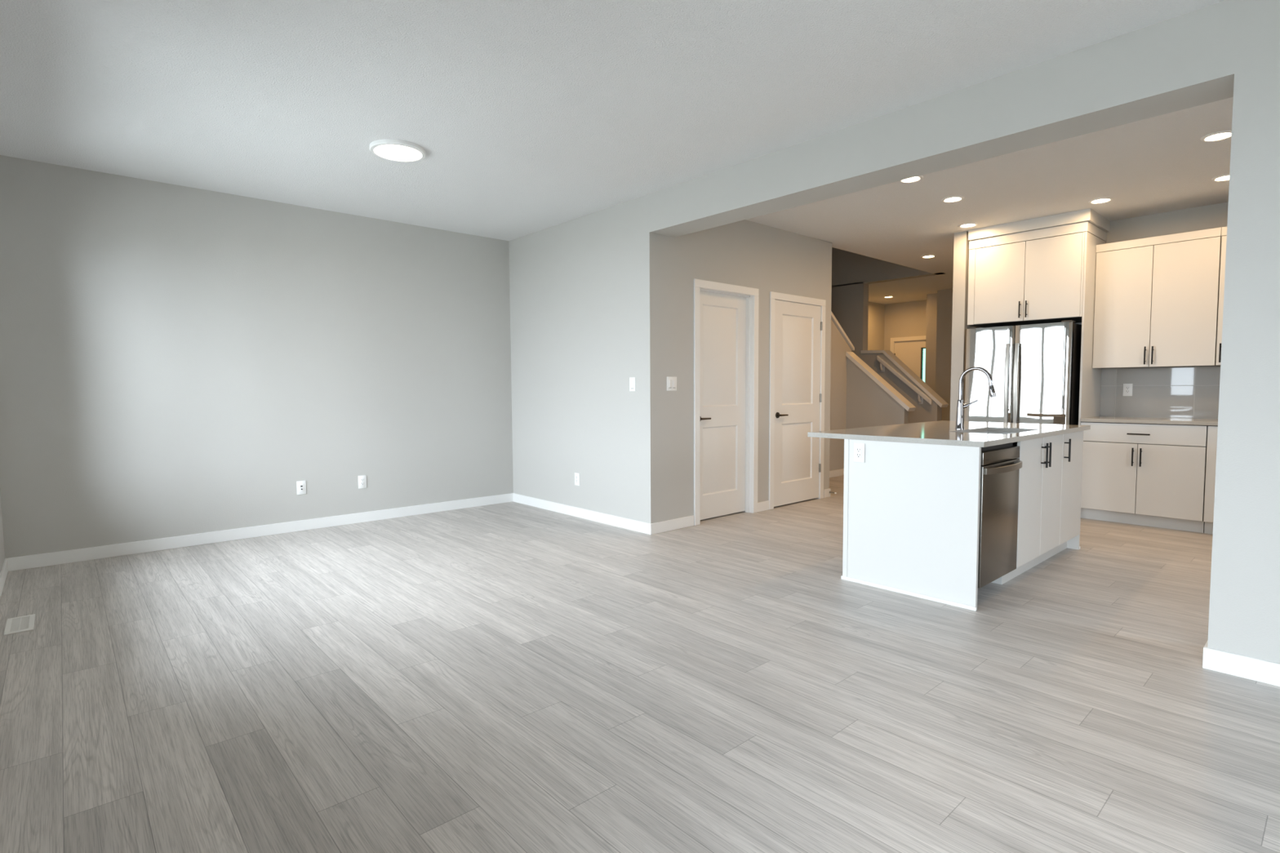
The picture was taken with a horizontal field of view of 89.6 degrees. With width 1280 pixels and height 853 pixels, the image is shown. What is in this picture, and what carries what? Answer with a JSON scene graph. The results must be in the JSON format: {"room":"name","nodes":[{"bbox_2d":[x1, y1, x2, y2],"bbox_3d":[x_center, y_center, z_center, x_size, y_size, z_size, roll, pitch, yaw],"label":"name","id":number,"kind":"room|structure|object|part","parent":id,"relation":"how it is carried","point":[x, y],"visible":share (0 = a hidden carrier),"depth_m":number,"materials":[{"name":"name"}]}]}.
{"room":"empty living room","nodes":[
{"label":"empty living room","id":0,"kind":"room"},
{"bbox_2d":[0,490,4,572],"bbox_3d":[-1.770,-0.145,1.356,0.170,3.143,7.892,-3,5,-42],"label":"wall","id":1,"kind":"structure","parent":0,"point":[2,542],"depth_m":4.18,"materials":[{"name":"grey paint"}]},
{"bbox_2d":[0,558,8,597],"bbox_3d":[-1.691,1.075,1.484,0.012,0.090,7.580,-3,5,-42],"label":"baseboard","id":2,"kind":"structure","parent":1,"relation":"attached to","point":[4,571],"depth_m":4.02,"materials":[{"name":"white paint"}]},
{"bbox_2d":[0,155,513,558],"bbox_3d":[-2.803,-0.489,5.600,3.989,2.743,0.120,-3,5,-42],"label":"wall","id":3,"kind":"structure","parent":0,"point":[175,359],"depth_m":5.09,"materials":[{"name":"grey paint"}]},
{"bbox_2d":[7,493,512,571],"bbox_3d":[-2.797,0.840,5.588,3.867,0.090,0.012,-3,5,-42],"label":"baseboard","id":4,"kind":"structure","parent":3,"relation":"attached to","point":[15,563],"depth_m":5.16,"materials":[{"name":"white paint"}]},
{"bbox_2d":[296,480,306,494],"bbox_3d":[-2.884,0.521,5.492,0.072,0.116,0.014,-3,5,-42],"label":"cable jack","id":5,"kind":"object","parent":3,"relation":"attached to","point":[301,485],"visible":1,"depth_m":5.49,"materials":[{"name":"white plastic"}]},
{"bbox_2d":[358,475,366,488],"bbox_3d":[-2.511,0.501,5.830,0.072,0.116,0.010,-3,5,-42],"label":"wall outlet","id":6,"kind":"object","parent":3,"relation":"attached to","point":[362,479],"visible":1,"depth_m":5.83,"materials":[{"name":"white plastic"}]},
{"bbox_2d":[360,478,364,485],"bbox_3d":[-2.509,0.501,5.828,0.033,0.066,0.003,-3,5,-42],"label":"receptacle","id":7,"kind":"object","parent":6,"relation":"attached to","point":[362,480],"depth_m":5.83,"materials":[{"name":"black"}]},
{"bbox_2d":[0,0,1233,304],"bbox_3d":[2.689,-1.926,5.277,12.190,0.100,7.832,-3,5,-42],"label":"ceiling","id":8,"kind":"structure","parent":0,"point":[529,117],"depth_m":3.45,"materials":[{"name":"white paint"}]},
{"bbox_2d":[368,138,426,162],"bbox_3d":[-1.558,-1.773,4.152,0.344,0.025,0.344,-3,5,-42],"label":"recessed light","id":9,"kind":"object","parent":8,"relation":"in","point":[397,150],"visible":1,"depth_m":4.11,"materials":[{"name":"white plastic"}]},
{"bbox_2d":[373,144,422,160],"bbox_3d":[-1.558,-1.764,4.153,0.292,0.002,0.292,-3,5,-42],"label":"diffuser","id":10,"kind":"object","parent":9,"relation":"attached to","point":[388,152],"depth_m":4.14,"materials":[{"name":"white plastic"}]},
{"bbox_2d":[899,175,923,182],"bbox_3d":[2.011,-1.839,4.788,0.172,0.009,0.172,-3,5,-42],"label":"recessed light","id":11,"kind":"object","parent":8,"relation":"in","point":[920,177],"visible":0.64,"depth_m":4.81,"materials":[{"name":"white plastic"}]},
{"bbox_2d":[920,254,936,257],"bbox_3d":[3.422,-2.015,7.642,0.172,0.009,0.172,-3,5,-42],"label":"recessed light","id":12,"kind":"object","parent":8,"relation":"in","point":[926,255],"visible":1,"depth_m":7.63,"materials":[{"name":"white plastic"}]},
{"bbox_2d":[941,195,964,202],"bbox_3d":[2.579,-1.873,5.314,0.172,0.009,0.172,-3,5,-42],"label":"recessed light","id":13,"kind":"object","parent":8,"relation":"in","point":[953,198],"visible":1,"depth_m":5.30,"materials":[{"name":"white plastic"}]},
{"bbox_2d":[958,222,977,227],"bbox_3d":[3.141,-1.927,6.175,0.172,0.009,0.172,-3,5,-42],"label":"recessed light","id":14,"kind":"object","parent":8,"relation":"in","point":[966,224],"visible":1,"depth_m":6.16,"materials":[{"name":"white plastic"}]},
{"bbox_2d":[1088,197,1113,204],"bbox_3d":[3.845,-1.884,5.378,0.172,0.009,0.172,-3,5,-42],"label":"recessed light","id":15,"kind":"object","parent":8,"relation":"in","point":[1101,200],"visible":1,"depth_m":5.37,"materials":[{"name":"white plastic"}]},
{"bbox_2d":[1200,129,1231,142],"bbox_3d":[3.593,-1.802,4.002,0.172,0.009,0.172,-3,5,-42],"label":"recessed light","id":16,"kind":"object","parent":8,"relation":"in","point":[1218,135],"visible":0.87,"depth_m":4.00,"materials":[{"name":"white plastic"}]},
{"bbox_2d":[1211,173,1229,181],"bbox_3d":[4.367,-1.853,4.798,0.172,0.009,0.172,-3,5,-42],"label":"recessed light","id":17,"kind":"object","parent":8,"relation":"in","point":[1224,177],"visible":0.52,"depth_m":4.82,"materials":[{"name":"white plastic"}]},
{"bbox_2d":[0,475,1279,852],"bbox_3d":[2.372,0.863,5.887,12.190,0.050,8.900,-3,5,-42],"label":"floor","id":18,"kind":"structure","parent":0,"point":[513,677],"depth_m":2.48,"materials":[{"name":"grey laminate"}]},
{"bbox_2d":[4,613,35,635],"bbox_3d":[-3.188,1.018,3.315,0.107,0.007,0.296,-3,5,-42],"label":"floor vent","id":19,"kind":"object","parent":18,"relation":"in","point":[25,623],"visible":1,"depth_m":3.30,"materials":[{"name":"white metal"}]},
{"bbox_2d":[840,439,981,611],"bbox_3d":[1.531,0.531,3.713,0.032,0.878,0.800,-3,5,-42],"label":"island end panel","id":20,"kind":"object","parent":18,"relation":"on","point":[911,511],"visible":1,"depth_m":3.67,"materials":[{"name":"white laminate"}]},
{"bbox_2d":[853,443,864,462],"bbox_3d":[1.326,0.159,3.902,0.010,0.116,0.072,-3,5,-42],"label":"wall outlet","id":21,"kind":"object","parent":20,"relation":"attached to","point":[859,448],"visible":1,"depth_m":3.90,"materials":[{"name":"white plastic"}]},
{"bbox_2d":[856,447,861,458],"bbox_3d":[1.324,0.159,3.901,0.003,0.066,0.033,-3,5,-42],"label":"receptacle","id":22,"kind":"object","parent":21,"relation":"attached to","point":[858,449],"depth_m":3.90,"materials":[{"name":"white plastic"}]},
{"bbox_3d":[1.526,0.958,3.732,0.013,0.022,0.800,-3,5,-42],"label":"shoe moulding","id":23,"kind":"part","parent":20,"relation":"part of","materials":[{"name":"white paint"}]},
{"bbox_2d":[977,442,1022,588],"bbox_3d":[1.803,0.527,3.882,0.556,0.862,0.790,-3,5,-42],"label":"dishwasher","id":24,"kind":"object","parent":18,"relation":"on","point":[1000,467],"visible":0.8,"depth_m":3.59,"materials":[{"name":"grey metal"}]},
{"bbox_3d":[2.017,0.161,3.621,0.554,0.070,0.038,-3,5,-42],"label":"control panel","id":25,"kind":"part","parent":24,"relation":"part of","materials":[{"name":"silver metal"}]},
{"bbox_3d":[2.049,0.228,3.591,0.540,0.034,0.054,-3,5,-42],"label":"handle","id":26,"kind":"part","parent":24,"relation":"part of","materials":[{"name":"silver metal"}]},
{"bbox_2d":[964,320,1081,425],"bbox_3d":[3.750,-0.084,6.275,0.822,1.778,0.904,-3,5,-42],"label":"refrigerator","id":27,"kind":"object","parent":18,"relation":"on","point":[1034,369],"visible":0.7,"depth_m":5.95,"materials":[{"name":"grey metal"}]},
{"bbox_3d":[3.367,-0.448,6.222,0.070,1.007,0.440,-3,5,-42],"label":"door","id":28,"kind":"part","parent":27,"relation":"part of","materials":[{"name":"silver metal"}]},
{"bbox_3d":[3.443,-0.402,6.045,0.073,0.745,0.029,-3,5,-42],"label":"handle","id":29,"kind":"part","parent":27,"relation":"part of","materials":[{"name":"silver metal"}]},
{"bbox_3d":[3.494,-0.399,5.988,0.073,0.745,0.029,-3,5,-42],"label":"handle","id":30,"kind":"part","parent":27,"relation":"part of","materials":[{"name":"silver metal"}]},
{"bbox_3d":[3.671,-0.430,5.885,0.070,1.007,0.458,-3,5,-42],"label":"door","id":31,"kind":"part","parent":27,"relation":"part of","materials":[{"name":"silver metal"}]},
{"bbox_2d":[991,541,1066,584],"bbox_3d":[2.442,0.864,4.588,1.310,0.100,0.693,-3,5,-42],"label":"board","id":32,"kind":"object","parent":18,"relation":"on","point":[1039,559],"visible":0.29,"depth_m":4.23,"materials":[{"name":"white laminate"}]},
{"bbox_2d":[1016,434,1062,568],"bbox_3d":[2.311,0.439,4.372,0.823,0.774,0.805,-3,5,-42],"label":"base cabinet","id":33,"kind":"object","parent":32,"relation":"on","point":[1039,500],"visible":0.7,"depth_m":4.06,"materials":[{"name":"grey wood"}]},
{"bbox_3d":[2.397,0.456,3.971,0.411,0.762,0.019,-3,5,-42],"label":"door","id":34,"kind":"part","parent":33,"relation":"part of","materials":[{"name":"white laminate"}]},
{"bbox_3d":[2.545,0.181,4.052,0.012,0.155,0.038,-3,5,-42],"label":"handle","id":35,"kind":"part","parent":33,"relation":"part of","materials":[{"name":"black metal"}]},
{"bbox_3d":[2.592,0.179,4.094,0.012,0.155,0.038,-3,5,-42],"label":"handle","id":36,"kind":"part","parent":33,"relation":"part of","materials":[{"name":"black metal"}]},
{"bbox_3d":[2.703,0.439,4.246,0.404,0.762,0.019,-3,5,-42],"label":"door","id":37,"kind":"part","parent":33,"relation":"part of","materials":[{"name":"white laminate"}]},
{"bbox_2d":[1005,431,1082,544],"bbox_3d":[2.791,0.409,4.802,0.464,0.778,0.805,-3,5,-42],"label":"base cabinet","id":38,"kind":"object","parent":32,"relation":"on","point":[1072,442],"visible":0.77,"depth_m":4.52,"materials":[{"name":"grey wood"}]},
{"bbox_2d":[807,420,1090,447],"bbox_3d":[2.189,0.029,4.440,2.008,0.030,1.071,-3,5,-42],"label":"countertop","id":39,"kind":"structure","parent":38,"relation":"on","point":[941,432],"depth_m":4.10,"materials":[{"name":"grey stone"}]},
{"bbox_2d":[955,366,995,429],"bbox_3d":[2.258,-0.190,4.311,0.124,0.421,0.251,-3,5,-42],"label":"faucet","id":40,"kind":"object","parent":39,"relation":"on","point":[960,406],"visible":1,"depth_m":4.34,"materials":[{"name":"silver metal"}]},
{"bbox_3d":[2.227,-0.148,4.361,0.125,0.065,0.032,0,3,2],"label":"lever","id":41,"kind":"part","parent":40,"relation":"part of","materials":[{"name":"silver metal"}]},
{"bbox_2d":[976,431,1017,458],"bbox_3d":[2.336,0.147,4.233,0.684,0.181,0.364,-3,5,-42],"label":"sink","id":42,"kind":"object","parent":39,"relation":"in","point":[995,433],"visible":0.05,"depth_m":4.50,"materials":[{"name":"silver metal"}]},
{"bbox_3d":[2.899,0.161,4.369,0.012,0.155,0.038,-3,5,-42],"label":"handle","id":43,"kind":"part","parent":38,"relation":"part of","materials":[{"name":"black metal"}]},
{"bbox_3d":[3.028,0.419,4.538,0.462,0.762,0.019,-3,5,-42],"label":"door","id":44,"kind":"part","parent":38,"relation":"part of","materials":[{"name":"white laminate"}]},
{"bbox_2d":[1066,431,1083,549],"bbox_3d":[2.958,0.447,4.991,0.030,0.878,0.791,-3,5,-42],"label":"panel","id":45,"kind":"object","parent":18,"relation":"on","point":[1073,543],"visible":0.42,"depth_m":4.72,"materials":[{"name":"white laminate"}]},
{"bbox_2d":[1078,231,1106,425],"bbox_3d":[4.172,-0.456,5.961,0.639,2.553,0.016,-3,5,-42],"label":"panel","id":46,"kind":"object","parent":18,"relation":"on","point":[1090,377],"visible":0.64,"depth_m":5.82,"materials":[{"name":"white laminate"}]},
{"bbox_2d":[1080,422,1211,533],"bbox_3d":[4.454,0.402,5.674,0.677,0.872,0.853,-3,5,-42],"label":"base cabinet","id":47,"kind":"object","parent":18,"relation":"on","point":[1143,474],"visible":0.87,"depth_m":5.44,"materials":[{"name":"grey wood"}]},
{"bbox_3d":[4.092,0.439,5.644,0.019,0.598,0.413,-3,5,-42],"label":"door","id":48,"kind":"part","parent":47,"relation":"part of","materials":[{"name":"white laminate"}]},
{"bbox_3d":[4.190,0.258,5.480,0.038,0.155,0.012,-3,5,-42],"label":"handle","id":49,"kind":"part","parent":47,"relation":"part of","materials":[{"name":"black metal"}]},
{"bbox_3d":[4.212,0.065,5.443,0.038,0.012,0.155,-3,5,-42],"label":"handle","id":50,"kind":"part","parent":47,"relation":"part of","materials":[{"name":"black metal"}]},
{"bbox_3d":[4.227,0.260,5.439,0.038,0.155,0.012,-3,5,-42],"label":"handle","id":51,"kind":"part","parent":47,"relation":"part of","materials":[{"name":"black metal"}]},
{"bbox_3d":[4.236,0.061,5.459,0.019,0.164,0.851,-3,5,-42],"label":"drawer","id":52,"kind":"part","parent":47,"relation":"part of","materials":[{"name":"white laminate"}]},
{"bbox_3d":[4.378,0.456,5.327,0.019,0.598,0.434,-3,5,-42],"label":"door","id":53,"kind":"part","parent":47,"relation":"part of","materials":[{"name":"white laminate"}]},
{"bbox_2d":[1203,425,1217,533],"bbox_3d":[5.040,0.435,5.052,0.639,0.872,0.845,-3,5,-42],"label":"base cabinet","id":54,"kind":"object","parent":18,"relation":"on","point":[1211,447],"visible":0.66,"depth_m":5.13,"materials":[{"name":"grey wood"}]},
{"bbox_2d":[1080,416,1217,426],"bbox_3d":[4.745,-0.038,5.336,0.657,0.030,1.710,-3,5,-42],"label":"countertop","id":55,"kind":"structure","parent":54,"relation":"on","point":[1162,420],"depth_m":5.49,"materials":[{"name":"grey stone"}]},
{"bbox_2d":[659,219,831,521],"bbox_3d":[0.843,-0.560,6.442,2.562,2.743,0.817,-3,5,-42],"label":"wall","id":56,"kind":"structure","parent":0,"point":[766,259],"depth_m":5.68,"materials":[{"name":"grey paint"}]},
{"bbox_2d":[666,376,676,391],"bbox_3d":[0.268,-0.357,5.377,0.116,0.116,0.011,-3,5,-42],"label":"light switch","id":57,"kind":"object","parent":56,"relation":"attached to","point":[671,381],"visible":1,"depth_m":5.37,"materials":[{"name":"white plastic"}]},
{"bbox_2d":[693,278,759,525],"bbox_3d":[0.759,-0.220,5.899,0.882,2.130,0.128,-3,5,-42],"label":"door","id":58,"kind":"structure","parent":56,"relation":"attached to","point":[726,316],"depth_m":5.96,"materials":[{"name":"white paint"}]},
{"bbox_3d":[0.570,-0.069,5.735,0.149,0.060,0.057,-3,5,-42],"label":"handle","id":59,"kind":"part","parent":58,"relation":"part of","materials":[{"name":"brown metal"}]},
{"bbox_2d":[651,488,831,534],"bbox_3d":[0.818,0.767,6.483,2.684,0.090,0.829,-3,5,-42],"label":"baseboard","id":60,"kind":"structure","parent":56,"relation":"attached to","point":[686,522],"depth_m":5.50,"materials":[{"name":"white paint"}]},
{"bbox_2d":[768,291,826,509],"bbox_3d":[1.597,-0.265,6.623,0.958,2.124,0.170,-3,5,-42],"label":"door","id":61,"kind":"structure","parent":56,"relation":"attached to","point":[797,322],"depth_m":6.59,"materials":[{"name":"white paint"}]},
{"bbox_3d":[1.411,-0.113,6.388,0.149,0.060,0.057,-3,5,-42],"label":"handle","id":62,"kind":"part","parent":61,"relation":"part of","materials":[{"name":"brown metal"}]},
{"bbox_2d":[829,319,851,471],"bbox_3d":[2.122,-0.949,8.198,1.980,3.300,0.110,-3,5,-42],"label":"wall","id":63,"kind":"structure","parent":0,"point":[839,346],"depth_m":8.63,"materials":[{"name":"grey paint"}]},
{"bbox_2d":[829,468,844,477],"bbox_3d":[2.445,0.671,7.952,1.729,0.090,0.815,-3,5,-42],"label":"baseboard","id":64,"kind":"structure","parent":63,"relation":"attached to","point":[837,473],"depth_m":8.66,"materials":[{"name":"white paint"}]},
{"bbox_2d":[831,311,854,351],"bbox_3d":[2.188,-1.739,8.212,1.865,1.475,0.155,-3,5,-42],"label":"trim","id":65,"kind":"structure","parent":63,"relation":"attached to","point":[834,320],"depth_m":8.61,"materials":[{"name":"white paint"}]},
{"bbox_2d":[867,302,884,350],"bbox_3d":[3.692,-0.869,11.414,2.600,2.743,0.120,-3,5,-42],"label":"wall","id":66,"kind":"structure","parent":0,"point":[876,310],"depth_m":11.87,"materials":[{"name":"grey paint"}]},
{"bbox_2d":[845,351,915,428],"bbox_3d":[3.154,-0.161,8.493,0.180,1.680,0.895,-3,5,-42],"label":"wall","id":67,"kind":"structure","parent":0,"point":[871,401],"depth_m":8.52,"materials":[{"name":"grey paint"}]},
{"bbox_2d":[831,247,948,423],"bbox_3d":[3.418,-2.040,9.583,0.200,5.300,2.280,-3,5,-42],"label":"wall","id":68,"kind":"structure","parent":0,"point":[852,273],"depth_m":9.56,"materials":[{"name":"grey paint"}]},
{"bbox_2d":[876,355,932,404],"bbox_3d":[3.744,-0.668,9.128,0.091,0.704,0.800,-3,5,-42],"label":"handrail","id":69,"kind":"object","parent":68,"relation":"attached to","point":[921,395],"visible":1,"depth_m":9.08,"materials":[{"name":"white paint"}]},
{"bbox_2d":[508,0,1279,663],"bbox_3d":[1.280,-0.424,4.088,0.278,2.743,7.592,-3,5,-42],"label":"wall","id":70,"kind":"structure","parent":0,"point":[584,291],"depth_m":3.45,"materials":[{"name":"grey paint"}]},
{"bbox_2d":[574,472,579,485],"bbox_3d":[-0.588,0.492,6.013,0.010,0.116,0.072,-3,5,-42],"label":"wall outlet","id":71,"kind":"object","parent":70,"relation":"attached to","point":[576,475],"visible":1,"depth_m":6.01,"materials":[{"name":"white plastic"}]},
{"bbox_2d":[629,377,635,391],"bbox_3d":[-0.064,-0.352,5.373,0.011,0.116,0.072,-3,5,-42],"label":"light switch","id":72,"kind":"object","parent":70,"relation":"attached to","point":[632,380],"visible":1,"depth_m":5.37,"materials":[{"name":"white plastic"}]},
{"bbox_2d":[512,493,1279,686],"bbox_3d":[1.288,0.900,4.166,0.302,0.090,7.592,-3,5,-42],"label":"baseboard","id":73,"kind":"structure","parent":70,"relation":"attached to","point":[1228,663],"depth_m":2.71,"materials":[{"name":"white paint"}]},
{"bbox_2d":[884,299,926,350],"bbox_3d":[5.131,-0.890,11.645,0.150,2.743,1.700,-3,5,-42],"label":"wall","id":74,"kind":"structure","parent":0,"point":[904,319],"depth_m":11.79,"materials":[{"name":"grey paint"}]},
{"bbox_2d":[889,335,925,382],"bbox_3d":[5.073,-0.577,11.718,0.166,2.110,1.040,-3,5,-42],"label":"door","id":75,"kind":"structure","parent":74,"relation":"in","point":[911,350],"depth_m":11.72,"materials":[{"name":"white paint"}]},
{"bbox_3d":[5.073,-0.577,11.718,0.166,2.110,1.040,-3,5,-42],"label":"casing","id":76,"kind":"part","parent":75,"relation":"part of","materials":[{"name":"white paint"}]},
{"bbox_2d":[924,288,952,421],"bbox_3d":[5.690,-0.807,10.167,1.000,2.743,2.220,-3,5,-42],"label":"wall","id":77,"kind":"structure","parent":0,"point":[939,304],"depth_m":10.35,"materials":[{"name":"grey paint"}]},
{"bbox_2d":[950,201,1228,421],"bbox_3d":[6.045,-0.577,6.212,3.770,2.743,4.385,-3,5,-42],"label":"wall","id":78,"kind":"structure","parent":0,"point":[1215,215],"depth_m":6.04,"materials":[{"name":"grey paint"}]},
{"bbox_2d":[967,208,1110,327],"bbox_3d":[3.833,-1.472,6.242,0.676,0.930,1.019,-3,5,-42],"label":"upper cabinet","id":79,"kind":"object","parent":78,"relation":"attached to","point":[1027,272],"visible":0.99,"depth_m":6.02,"materials":[{"name":"grey wood"}]},
{"bbox_3d":[3.467,-1.374,6.221,0.019,0.737,0.441,-3,5,-42],"label":"door","id":80,"kind":"part","parent":79,"relation":"part of","materials":[{"name":"white laminate"}]},
{"bbox_3d":[3.578,-1.101,6.073,0.038,0.155,0.012,-3,5,-42],"label":"handle","id":81,"kind":"part","parent":79,"relation":"part of","materials":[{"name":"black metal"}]},
{"bbox_3d":[3.615,-1.099,6.032,0.038,0.155,0.012,-3,5,-42],"label":"handle","id":82,"kind":"part","parent":79,"relation":"part of","materials":[{"name":"black metal"}]},
{"bbox_3d":[3.836,-1.887,6.221,0.664,0.099,1.017,-3,5,-42],"label":"crown","id":83,"kind":"part","parent":79,"relation":"part of","materials":[{"name":"white laminate"}]},
{"bbox_3d":[3.768,-1.357,5.887,0.019,0.737,0.450,-3,5,-42],"label":"door","id":84,"kind":"part","parent":79,"relation":"part of","materials":[{"name":"white laminate"}]},
{"bbox_2d":[1099,366,1220,418],"bbox_3d":[4.983,-0.291,5.540,0.010,0.449,1.705,-3,5,-42],"label":"backsplash","id":85,"kind":"structure","parent":78,"relation":"attached to","point":[1162,392],"depth_m":5.82,"materials":[{"name":"grey tile"}]},
{"bbox_2d":[1122,383,1133,395],"bbox_3d":[4.547,-0.342,6.008,0.010,0.116,0.072,-3,5,-42],"label":"wall outlet","id":86,"kind":"object","parent":85,"relation":"attached to","point":[1127,388],"visible":1,"depth_m":6.00,"materials":[{"name":"white plastic"}]},
{"bbox_2d":[1125,386,1129,393],"bbox_3d":[4.545,-0.342,6.006,0.003,0.066,0.033,-3,5,-42],"label":"receptacle","id":87,"kind":"object","parent":86,"relation":"attached to","point":[1127,388],"depth_m":6.00,"materials":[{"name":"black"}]},
{"bbox_2d":[1092,227,1222,368],"bbox_3d":[4.558,-1.086,5.690,0.372,1.118,0.851,-3,5,-42],"label":"upper cabinet","id":88,"kind":"object","parent":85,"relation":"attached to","point":[1157,298],"visible":0.98,"depth_m":5.56,"materials":[{"name":"grey wood"}]},
{"bbox_3d":[4.310,-1.052,5.760,0.019,1.046,0.412,-3,5,-42],"label":"door","id":89,"kind":"part","parent":88,"relation":"part of","materials":[{"name":"white laminate"}]},
{"bbox_3d":[4.413,-0.621,5.631,0.038,0.155,0.012,-3,5,-42],"label":"handle","id":90,"kind":"part","parent":88,"relation":"part of","materials":[{"name":"black metal"}]},
{"bbox_3d":[4.448,-0.618,5.593,0.038,0.155,0.012,-3,5,-42],"label":"handle","id":91,"kind":"part","parent":88,"relation":"part of","materials":[{"name":"black metal"}]},
{"bbox_3d":[4.451,-1.604,5.566,0.022,0.068,0.851,-3,5,-42],"label":"rail","id":92,"kind":"part","parent":88,"relation":"part of","materials":[{"name":"white laminate"}]},
{"bbox_3d":[4.594,-1.035,5.445,0.019,1.046,0.430,-3,5,-42],"label":"door","id":93,"kind":"part","parent":88,"relation":"part of","materials":[{"name":"white laminate"}]},
{"bbox_2d":[1215,226,1226,365],"bbox_3d":[5.129,-1.052,5.056,0.372,1.118,0.851,-3,5,-42],"label":"upper cabinet","id":94,"kind":"object","parent":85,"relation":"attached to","point":[1224,231],"visible":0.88,"depth_m":5.26,"materials":[{"name":"grey wood"}]},
{"bbox_3d":[4.742,-0.601,5.266,0.038,0.155,0.012,-3,5,-42],"label":"handle","id":95,"kind":"part","parent":94,"relation":"part of","materials":[{"name":"black metal"}]},
{"bbox_3d":[5.022,-1.570,4.932,0.022,0.068,0.851,-3,5,-42],"label":"rail","id":96,"kind":"part","parent":94,"relation":"part of","materials":[{"name":"white laminate"}]}
]}

